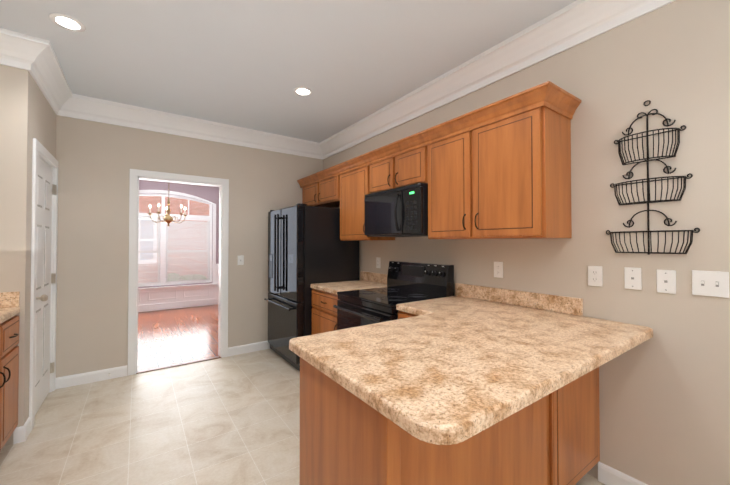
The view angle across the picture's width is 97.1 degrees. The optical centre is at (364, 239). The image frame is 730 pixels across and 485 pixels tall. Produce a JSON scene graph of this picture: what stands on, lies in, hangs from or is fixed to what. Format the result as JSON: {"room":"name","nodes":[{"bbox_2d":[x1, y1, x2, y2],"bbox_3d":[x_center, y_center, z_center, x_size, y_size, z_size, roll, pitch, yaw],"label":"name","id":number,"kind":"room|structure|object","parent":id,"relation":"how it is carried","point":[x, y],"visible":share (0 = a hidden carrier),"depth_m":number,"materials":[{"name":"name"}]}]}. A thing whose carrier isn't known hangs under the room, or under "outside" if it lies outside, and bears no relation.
{"room":"kitchen","nodes":[
{"label":"kitchen","id":0,"kind":"room"},
{"bbox_2d":[0,64,2,219],"bbox_3d":[-2.693,0.008,2.035,0.560,2.735,0.120,1,-1,-35],"label":"wall","id":1,"kind":"structure","parent":0,"point":[1,76],"depth_m":2.15,"materials":[{"name":"beige paint"}]},
{"bbox_2d":[0,28,23,68],"bbox_3d":[-2.521,-1.265,2.024,0.510,0.190,0.125,1,-1,-35],"label":"crown molding","id":2,"kind":"structure","parent":1,"relation":"attached to","point":[11,42],"depth_m":2.15,"materials":[{"name":"white wood"}]},
{"bbox_2d":[0,65,56,445],"bbox_3d":[-2.654,0.015,2.570,0.120,2.735,0.950,1,-1,-35],"label":"wall","id":3,"kind":"structure","parent":0,"point":[28,114],"depth_m":2.20,"materials":[{"name":"beige paint"}]},
{"bbox_2d":[29,138,58,430],"bbox_3d":[-2.685,0.327,2.625,0.139,2.113,0.813,1,-1,-35],"label":"door frame","id":4,"kind":"structure","parent":3,"relation":"attached to","point":[47,157],"depth_m":2.38,"materials":[{"name":"white wood"}]},
{"bbox_2d":[35,156,56,414],"bbox_3d":[-2.644,0.359,2.674,0.116,2.025,0.674,1,-1,-35],"label":"pantry door","id":5,"kind":"structure","parent":3,"relation":"in","point":[45,279],"depth_m":2.69,"materials":[{"name":"white wood"}]},
{"bbox_2d":[24,34,75,115],"bbox_3d":[-2.478,-1.258,2.549,0.125,0.190,0.935,1,-1,-35],"label":"crown molding","id":6,"kind":"structure","parent":3,"relation":"attached to","point":[41,61],"depth_m":2.46,"materials":[{"name":"white wood"}]},
{"bbox_2d":[148,182,186,225],"bbox_3d":[-3.096,-0.759,5.078,0.547,1.119,0.527,1,-1,-35],"label":"brass chandelier","id":7,"kind":"object","parent":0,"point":[168,218],"visible":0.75,"depth_m":5.02,"materials":[{"name":"gold metal"}]},
{"bbox_2d":[138,180,218,287],"bbox_3d":[-4.127,0.069,6.639,5.800,2.735,0.140,1,-1,-35],"label":"wall","id":8,"kind":"structure","parent":0,"point":[210,193],"depth_m":6.91,"materials":[{"name":"paint"}]},
{"bbox_2d":[138,190,216,292],"bbox_3d":[-4.124,0.033,6.583,2.020,2.055,0.185,1,-1,-35],"label":"window","id":9,"kind":"structure","parent":8,"relation":"in","point":[163,263],"depth_m":6.68,"materials":[{"name":"white wood"}]},
{"bbox_2d":[138,216,209,284],"bbox_3d":[-4.125,0.228,6.583,1.734,1.344,0.034,1,-1,-35],"label":"window blinds","id":10,"kind":"object","parent":9,"relation":"attached to","point":[203,229],"visible":0.62,"depth_m":6.72,"materials":[{"name":"white plastic"}]},
{"bbox_2d":[138,264,218,311],"bbox_3d":[-4.076,0.986,6.554,5.600,0.897,0.039,1,-1,-35],"label":"trim","id":11,"kind":"structure","parent":8,"relation":"attached to","point":[156,301],"depth_m":6.67,"materials":[{"name":"white wood"}]},
{"bbox_2d":[56,115,322,377],"bbox_3d":[-2.030,0.029,3.663,5.800,2.735,0.120,1,-1,-35],"label":"wall","id":12,"kind":"structure","parent":0,"point":[97,161],"depth_m":3.27,"materials":[{"name":"beige paint"}]},
{"bbox_2d":[55,365,126,388],"bbox_3d":[-2.647,1.338,3.126,0.552,0.104,0.020,1,-1,-35],"label":"baseboard","id":13,"kind":"structure","parent":12,"relation":"attached to","point":[110,373],"depth_m":3.12,"materials":[{"name":"white wood"}]},
{"bbox_2d":[128,169,228,375],"bbox_3d":[-2.067,0.338,3.634,0.962,2.116,0.158,1,-1,-35],"label":"door frame","id":14,"kind":"structure","parent":12,"relation":"attached to","point":[135,175],"depth_m":3.49,"materials":[{"name":"white wood"}]},
{"bbox_2d":[55,94,319,158],"bbox_3d":[-1.760,-1.242,3.722,2.650,0.190,0.125,1,-1,-35],"label":"crown molding","id":15,"kind":"structure","parent":12,"relation":"attached to","point":[87,108],"depth_m":3.56,"materials":[{"name":"white wood"}]},
{"bbox_2d":[238,255,243,264],"bbox_3d":[-1.517,0.258,3.935,0.072,0.116,0.016,1,-1,-35],"label":"light switch","id":16,"kind":"object","parent":12,"relation":"attached to","point":[240,258],"depth_m":3.94,"materials":[{"name":"white plastic"}]},
{"bbox_2d":[228,341,270,356],"bbox_3d":[-1.114,1.352,4.209,1.272,0.104,0.014,1,-1,-35],"label":"baseboard","id":17,"kind":"structure","parent":12,"relation":"attached to","point":[247,348],"depth_m":3.97,"materials":[{"name":"white wood"}]},
{"bbox_2d":[0,0,575,142],"bbox_3d":[-1.097,-1.386,2.358,5.800,0.060,10.660,1,-1,-35],"label":"ceiling","id":18,"kind":"structure","parent":0,"point":[250,64],"depth_m":2.31,"materials":[{"name":"paint"}]},
{"bbox_2d":[49,13,85,31],"bbox_3d":[-1.865,-1.356,2.024,0.171,0.006,0.171,0,-1,10],"label":"recessed light","id":19,"kind":"object","parent":18,"relation":"in","point":[64,21],"depth_m":2.01,"materials":[{"name":"white glass"}]},
{"bbox_2d":[293,87,311,95],"bbox_3d":[-0.566,-1.344,2.940,0.171,0.006,0.171,0,-1,10],"label":"recessed light","id":20,"kind":"object","parent":18,"relation":"in","point":[302,91],"depth_m":2.93,"materials":[{"name":"white glass"}]},
{"bbox_2d":[0,304,604,484],"bbox_3d":[-1.097,1.409,2.321,5.800,0.060,10.660,1,-1,-35],"label":"floor","id":21,"kind":"structure","parent":0,"point":[233,420],"depth_m":2.43,"materials":[{"name":"tile"}]},
{"bbox_2d":[0,315,18,450],"bbox_3d":[-2.403,0.931,1.702,0.659,0.876,0.728,1,-1,-35],"label":"base cabinet","id":22,"kind":"object","parent":21,"relation":"on","point":[9,358],"visible":1,"depth_m":1.97,"materials":[{"name":"brown wood"}]},
{"bbox_2d":[0,291,19,323],"bbox_3d":[-1.112,0.396,-0.125,0.657,0.142,5.217,1,-1,-35],"label":"countertop","id":23,"kind":"structure","parent":22,"relation":"on","point":[9,305],"depth_m":2.14,"materials":[{"name":"laminate"}]},
{"bbox_2d":[136,356,220,373],"bbox_3d":[-2.045,1.391,3.588,0.820,0.008,0.067,1,-1,-35],"label":"threshold","id":24,"kind":"object","parent":21,"relation":"on","point":[174,365],"depth_m":3.56,"materials":[{"name":"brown wood"}]},
{"bbox_2d":[264,203,358,370],"bbox_3d":[-0.678,0.516,3.922,0.844,1.768,0.925,1,-1,-35],"label":"refrigerator","id":25,"kind":"object","parent":21,"relation":"on","point":[307,247],"visible":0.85,"depth_m":3.54,"materials":[{"name":"black metal"}]},
{"bbox_2d":[312,288,339,334],"bbox_3d":[-0.143,0.953,3.338,0.688,0.877,0.614,1,-1,-35],"label":"base cabinet","id":26,"kind":"object","parent":21,"relation":"on","point":[324,315],"visible":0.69,"depth_m":3.17,"materials":[{"name":"brown wood"}]},
{"bbox_2d":[311,271,387,294],"bbox_3d":[-0.132,0.442,3.353,0.662,0.142,0.618,1,-1,-35],"label":"countertop","id":27,"kind":"structure","parent":26,"relation":"on","point":[368,280],"depth_m":3.36,"materials":[{"name":"laminate"}]},
{"bbox_2d":[333,261,453,329],"bbox_3d":[0.214,0.800,2.743,0.736,1.170,0.757,1,-1,-35],"label":"range","id":28,"kind":"object","parent":21,"relation":"on","point":[407,282],"visible":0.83,"depth_m":2.70,"materials":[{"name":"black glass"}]},
{"bbox_2d":[398,311,418,318],"bbox_3d":[0.598,0.939,2.311,0.661,0.876,0.376,1,-1,-35],"label":"base cabinet","id":29,"kind":"object","parent":21,"relation":"on","point":[401,314],"depth_m":2.23,"materials":[{"name":"brown wood"}]},
{"bbox_2d":[299,357,554,484],"bbox_3d":[0.281,0.928,1.468,0.961,0.876,0.637,1,-1,-35],"label":"base cabinet","id":30,"kind":"object","parent":21,"relation":"on","point":[347,437],"depth_m":1.21,"materials":[{"name":"brown wood"}]},
{"bbox_2d":[289,283,652,444],"bbox_3d":[0.462,0.420,1.690,1.607,0.142,1.252,1,-1,-35],"label":"countertop","id":31,"kind":"structure","parent":30,"relation":"on","point":[468,361],"depth_m":1.24,"materials":[{"name":"laminate"}]},
{"bbox_2d":[555,367,599,484],"bbox_3d":[0.917,0.934,1.916,0.594,0.876,0.637,1,-1,-35],"label":"base cabinet","id":32,"kind":"object","parent":21,"relation":"on","point":[577,422],"depth_m":1.64,"materials":[{"name":"brown wood"}]},
{"bbox_2d":[323,0,729,484],"bbox_3d":[1.435,0.005,1.818,0.120,2.735,6.890,1,-1,-35],"label":"wall","id":33,"kind":"structure","parent":0,"point":[664,404],"depth_m":1.68,"materials":[{"name":"beige paint"}]},
{"bbox_2d":[301,165,336,207],"bbox_3d":[-0.446,-0.610,4.091,0.342,0.364,1.015,1,-1,-35],"label":"upper cabinet","id":34,"kind":"object","parent":33,"relation":"attached to","point":[319,190],"depth_m":3.93,"materials":[{"name":"brown wood"}]},
{"bbox_2d":[337,153,394,240],"bbox_3d":[0.008,-0.393,3.443,0.342,0.815,0.558,1,-1,-35],"label":"upper cabinet","id":35,"kind":"object","parent":33,"relation":"attached to","point":[352,177],"depth_m":3.32,"materials":[{"name":"brown wood"}]},
{"bbox_2d":[376,257,380,267],"bbox_3d":[0.146,0.260,3.527,0.008,0.116,0.072,1,-1,-35],"label":"outlet","id":36,"kind":"object","parent":33,"relation":"attached to","point":[378,260],"depth_m":3.52,"materials":[{"name":"white plastic"}]},
{"bbox_2d":[369,133,424,193],"bbox_3d":[0.390,-0.620,2.905,0.342,0.376,0.762,1,-1,-35],"label":"upper cabinet","id":37,"kind":"object","parent":33,"relation":"attached to","point":[402,164],"depth_m":2.74,"materials":[{"name":"brown wood"}]},
{"bbox_2d":[365,183,427,236],"bbox_3d":[0.348,-0.227,2.870,0.444,0.403,0.754,1,-1,-35],"label":"microwave","id":38,"kind":"object","parent":37,"relation":"attached to","point":[399,212],"visible":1,"depth_m":2.66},
{"bbox_2d":[425,117,468,239],"bbox_3d":[0.729,-0.407,2.421,0.342,0.815,0.411,1,-1,-35],"label":"upper cabinet","id":39,"kind":"object","parent":33,"relation":"attached to","point":[446,146],"depth_m":2.31,"materials":[{"name":"brown wood"}]},
{"bbox_2d":[320,0,675,159],"bbox_3d":[1.300,-1.268,1.813,0.125,0.190,6.770,1,-1,-35],"label":"crown molding","id":40,"kind":"structure","parent":33,"relation":"attached to","point":[573,24],"depth_m":2.26,"materials":[{"name":"white wood"}]},
{"bbox_2d":[494,262,502,277],"bbox_3d":[0.973,0.223,2.354,0.008,0.116,0.072,1,-1,-35],"label":"outlet","id":41,"kind":"object","parent":33,"relation":"attached to","point":[498,266],"depth_m":2.35,"materials":[{"name":"white plastic"}]},
{"bbox_2d":[469,85,572,238],"bbox_3d":[0.982,-0.411,2.061,0.342,0.815,0.470,1,-1,-35],"label":"upper cabinet","id":42,"kind":"object","parent":33,"relation":"attached to","point":[500,169],"depth_m":1.90,"materials":[{"name":"brown wood"}]},
{"bbox_2d":[588,266,602,286],"bbox_3d":[1.324,0.213,1.855,0.008,0.116,0.072,1,-1,-35],"label":"outlet","id":43,"kind":"object","parent":33,"relation":"attached to","point":[595,277],"depth_m":1.85,"materials":[{"name":"white plastic"}]},
{"bbox_2d":[598,462,647,484],"bbox_3d":[1.504,1.317,1.586,0.014,0.104,0.610,1,-1,-35],"label":"baseboard","id":44,"kind":"structure","parent":33,"relation":"attached to","point":[608,475],"depth_m":1.77,"materials":[{"name":"white wood"}]},
{"bbox_2d":[624,267,641,289],"bbox_3d":[1.424,0.210,1.714,0.008,0.116,0.072,1,-1,-35],"label":"light switch","id":45,"kind":"object","parent":33,"relation":"attached to","point":[632,276],"depth_m":1.71,"materials":[{"name":"white plastic"}]},
{"bbox_2d":[606,100,699,254],"bbox_3d":[1.428,-0.320,1.642,0.092,0.800,0.373,1,-1,-35],"label":"rack","id":46,"kind":"object","parent":33,"relation":"attached to","point":[648,201],"visible":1,"depth_m":1.62,"materials":[{"name":"metal"}]},
{"bbox_2d":[656,269,675,293],"bbox_3d":[1.500,0.211,1.606,0.008,0.116,0.072,1,-1,-35],"label":"light switch","id":47,"kind":"object","parent":33,"relation":"attached to","point":[666,279],"depth_m":1.60,"materials":[{"name":"white plastic"}]},
{"bbox_2d":[692,270,728,297],"bbox_3d":[1.584,0.204,1.480,0.016,0.116,0.118,1,-1,-35],"label":"light switch","id":48,"kind":"object","parent":33,"relation":"attached to","point":[711,283],"depth_m":1.48,"materials":[{"name":"white plastic"}]},
{"label":"outside","id":49,"kind":"structure","parent":0,"visible":0},
{"bbox_3d":[-5.810,2.110,11.432,28.000,0.020,9.640,1,-1,-35],"label":"ground","id":50,"kind":"structure","parent":49,"visible":0},
{"bbox_2d":[138,196,208,281],"bbox_3d":[-8.428,-2.650,15.211,22.000,9.600,0.550,1,-1,-35],"label":"building","id":51,"kind":"structure","parent":50,"relation":"on","point":[195,207],"depth_m":14.90,"materials":[{"name":"brick"}]},
{"bbox_2d":[168,273,206,280],"bbox_3d":[-4.501,1.457,8.079,1.108,1.198,0.836,1,-1,-35],"label":"bush","id":52,"kind":"object","parent":50,"relation":"on","point":[202,276],"visible":0.02,"depth_m":8.01,"materials":[{"name":"green plant"}]}
]}

